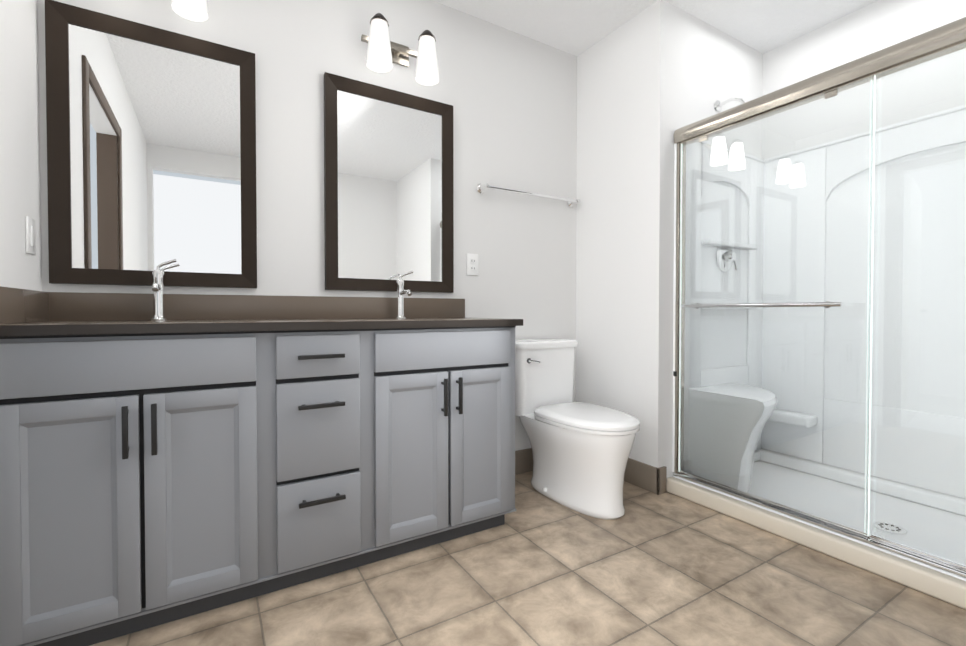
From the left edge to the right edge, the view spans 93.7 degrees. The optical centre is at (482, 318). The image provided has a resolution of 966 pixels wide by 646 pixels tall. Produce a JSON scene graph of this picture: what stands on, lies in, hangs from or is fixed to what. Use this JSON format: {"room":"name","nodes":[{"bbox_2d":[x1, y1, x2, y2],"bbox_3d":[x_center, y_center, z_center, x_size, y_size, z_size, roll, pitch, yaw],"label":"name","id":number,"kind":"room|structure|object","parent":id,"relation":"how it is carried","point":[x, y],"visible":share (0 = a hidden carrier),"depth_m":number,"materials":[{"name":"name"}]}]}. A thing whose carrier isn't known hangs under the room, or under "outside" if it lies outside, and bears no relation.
{"room":"bathroom","nodes":[
{"label":"bathroom","id":0,"kind":"room"},
{"bbox_2d":[0,0,41,290],"bbox_3d":[-0.740,-0.324,0.164,0.100,2.520,3.200,-1,1,-31],"label":"wall","id":1,"kind":"structure","parent":0,"point":[20,201],"depth_m":1.39,"materials":[{"name":"white paint"}]},
{"bbox_2d":[0,287,51,322],"bbox_3d":[-1.368,-0.038,1.331,0.020,0.100,0.518,-1,1,-31],"label":"backsplash","id":2,"kind":"structure","parent":1,"relation":"attached to","point":[17,305],"depth_m":1.34,"materials":[{"name":"stone"}]},
{"bbox_2d":[25,216,35,254],"bbox_3d":[-1.453,-0.265,1.457,0.010,0.116,0.072,-1,1,-31],"label":"switch plate","id":3,"kind":"object","parent":1,"relation":"attached to","point":[30,236],"visible":0.98,"depth_m":1.45,"materials":[{"name":"white plastic"}]},
{"bbox_2d":[37,0,576,450],"bbox_3d":[-0.539,-0.357,2.212,2.560,2.520,0.100,-1,1,-31],"label":"wall","id":4,"kind":"structure","parent":0,"point":[509,96],"depth_m":2.34,"materials":[{"name":"white paint"}]},
{"bbox_2d":[45,0,256,287],"bbox_3d":[-1.219,-0.606,1.720,0.640,0.965,0.028,-1,1,-31],"label":"mirror","id":5,"kind":"object","parent":4,"relation":"attached to","point":[151,148],"visible":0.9,"depth_m":1.70,"materials":[{"name":"clear glass"}]},
{"bbox_2d":[171,0,208,21],"bbox_3d":[-1.199,-1.251,1.638,0.360,0.230,0.172,-1,1,-31],"label":"sconce","id":6,"kind":"object","parent":4,"relation":"attached to","point":[195,10],"visible":1,"depth_m":1.71,"materials":[{"name":"white glass"}]},
{"bbox_2d":[48,291,463,318],"bbox_3d":[-0.807,-0.048,1.983,1.653,0.100,0.020,-1,1,-31],"label":"backsplash","id":7,"kind":"structure","parent":4,"relation":"attached to","point":[63,305],"depth_m":1.86,"materials":[{"name":"stone"}]},
{"bbox_2d":[324,72,453,292],"bbox_3d":[-0.434,-0.614,2.194,0.640,0.965,0.028,-1,1,-31],"label":"mirror","id":8,"kind":"object","parent":4,"relation":"attached to","point":[388,188],"visible":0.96,"depth_m":2.18,"materials":[{"name":"clear glass"}]},
{"bbox_2d":[361,13,439,85],"bbox_3d":[-0.382,-1.259,2.131,0.360,0.230,0.172,-1,1,-31],"label":"sconce","id":9,"kind":"object","parent":4,"relation":"attached to","point":[384,53],"visible":1,"depth_m":2.12,"materials":[{"name":"white glass"}]},
{"bbox_2d":[467,253,477,275],"bbox_3d":[-0.056,-0.290,2.439,0.072,0.116,0.010,-1,1,-31],"label":"electrical outlet plate","id":10,"kind":"object","parent":4,"relation":"attached to","point":[472,264],"visible":1,"depth_m":2.44,"materials":[{"name":"white plastic"}]},
{"bbox_2d":[515,448,532,474],"bbox_3d":[0.245,0.829,2.636,0.800,0.135,0.016,-1,1,-31],"label":"baseboard","id":11,"kind":"structure","parent":4,"relation":"attached to","point":[523,458],"depth_m":2.62,"materials":[{"name":"brown"}]},
{"bbox_2d":[476,183,579,206],"bbox_3d":[0.284,-0.708,2.594,0.702,0.052,0.082,-1,1,-31],"label":"towel rail","id":12,"kind":"object","parent":4,"relation":"attached to","point":[480,188],"visible":1,"depth_m":2.53,"materials":[{"name":"silver metal"}]},
{"bbox_2d":[90,471,965,645],"bbox_3d":[0.768,0.947,1.094,3.620,0.050,3.400,-1,1,-31],"label":"floor","id":13,"kind":"structure","parent":0,"point":[647,568],"depth_m":1.49,"materials":[{"name":"tile"}]},
{"bbox_2d":[0,323,522,645],"bbox_3d":[-0.673,0.473,1.757,1.640,0.876,0.560,-1,1,-31],"label":"bathroom vanity","id":14,"kind":"object","parent":13,"relation":"on","point":[165,458],"depth_m":1.41,"materials":[{"name":"grey paint"}]},
{"bbox_2d":[0,315,522,330],"bbox_3d":[-0.674,0.020,1.762,1.653,0.029,0.538,-1,1,-31],"label":"countertop","id":15,"kind":"structure","parent":14,"relation":"on","point":[41,324],"depth_m":1.49,"materials":[{"name":"brown stone"}]},
{"bbox_2d":[515,338,639,519],"bbox_3d":[0.420,0.514,2.289,0.490,0.777,0.762,-1,1,-31],"label":"toilet","id":16,"kind":"object","parent":13,"relation":"on","point":[581,451],"visible":0.83,"depth_m":2.18,"materials":[{"name":"white ceramic"}]},
{"bbox_2d":[666,383,965,609],"bbox_3d":[1.742,0.645,1.905,0.902,0.527,1.582,-1,1,-31],"label":"shower base","id":17,"kind":"object","parent":13,"relation":"on","point":[939,583],"visible":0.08,"depth_m":2.12,"materials":[{"name":"beige plastic"}]},
{"bbox_2d":[672,105,965,498],"bbox_3d":[1.766,-0.069,1.907,0.847,1.765,1.582,-1,1,-31],"label":"shower panel","id":18,"kind":"object","parent":17,"relation":"on","point":[819,277],"visible":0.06,"depth_m":2.39,"materials":[{"name":"white plastic"}]},
{"bbox_2d":[714,97,744,271],"bbox_3d":[1.417,-0.744,2.474,0.179,0.959,0.239,-1,1,-31],"label":"shower head","id":19,"kind":"object","parent":18,"relation":"attached to","point":[718,105],"visible":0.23,"depth_m":2.53},
{"bbox_2d":[673,17,965,577],"bbox_3d":[1.429,-0.071,1.704,0.080,1.813,1.580,-1,1,-31],"label":"shower frame","id":20,"kind":"object","parent":17,"relation":"on","point":[946,39],"visible":0.81,"depth_m":1.84,"materials":[{"name":"silver metal"}]},
{"bbox_2d":[679,48,965,565],"bbox_3d":[1.407,-0.045,1.692,0.083,1.707,1.525,-1,1,-31],"label":"shower door","id":21,"kind":"structure","parent":20,"relation":"attached to","point":[820,304],"depth_m":1.78,"materials":[{"name":"clear glass"}]},
{"bbox_2d":[433,0,877,55],"bbox_3d":[0.768,-1.623,1.052,3.620,0.050,3.400,-1,1,-31],"label":"ceiling","id":22,"kind":"structure","parent":0,"point":[576,27],"depth_m":2.43,"materials":[{"name":"white paint"}]},
{"bbox_2d":[576,0,762,490],"bbox_3d":[1.169,-0.368,2.886,1.060,2.520,0.710,-1,1,-31],"label":"wall block","id":23,"kind":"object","parent":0,"point":[652,78],"visible":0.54,"depth_m":2.48,"materials":[{"name":"white paint"}]},
{"bbox_2d":[624,458,662,494],"bbox_3d":[0.744,0.830,2.570,0.013,0.135,0.603,-1,1,-31],"label":"baseboard","id":24,"kind":"structure","parent":23,"relation":"attached to","point":[650,478],"depth_m":2.38,"materials":[{"name":"brown"}]},
{"bbox_2d":[762,0,965,158],"bbox_3d":[2.174,-0.356,2.149,0.100,2.520,1.590,-1,1,-31],"label":"wall","id":25,"kind":"structure","parent":0,"point":[878,25],"depth_m":2.36,"materials":[{"name":"white paint"}]}
]}

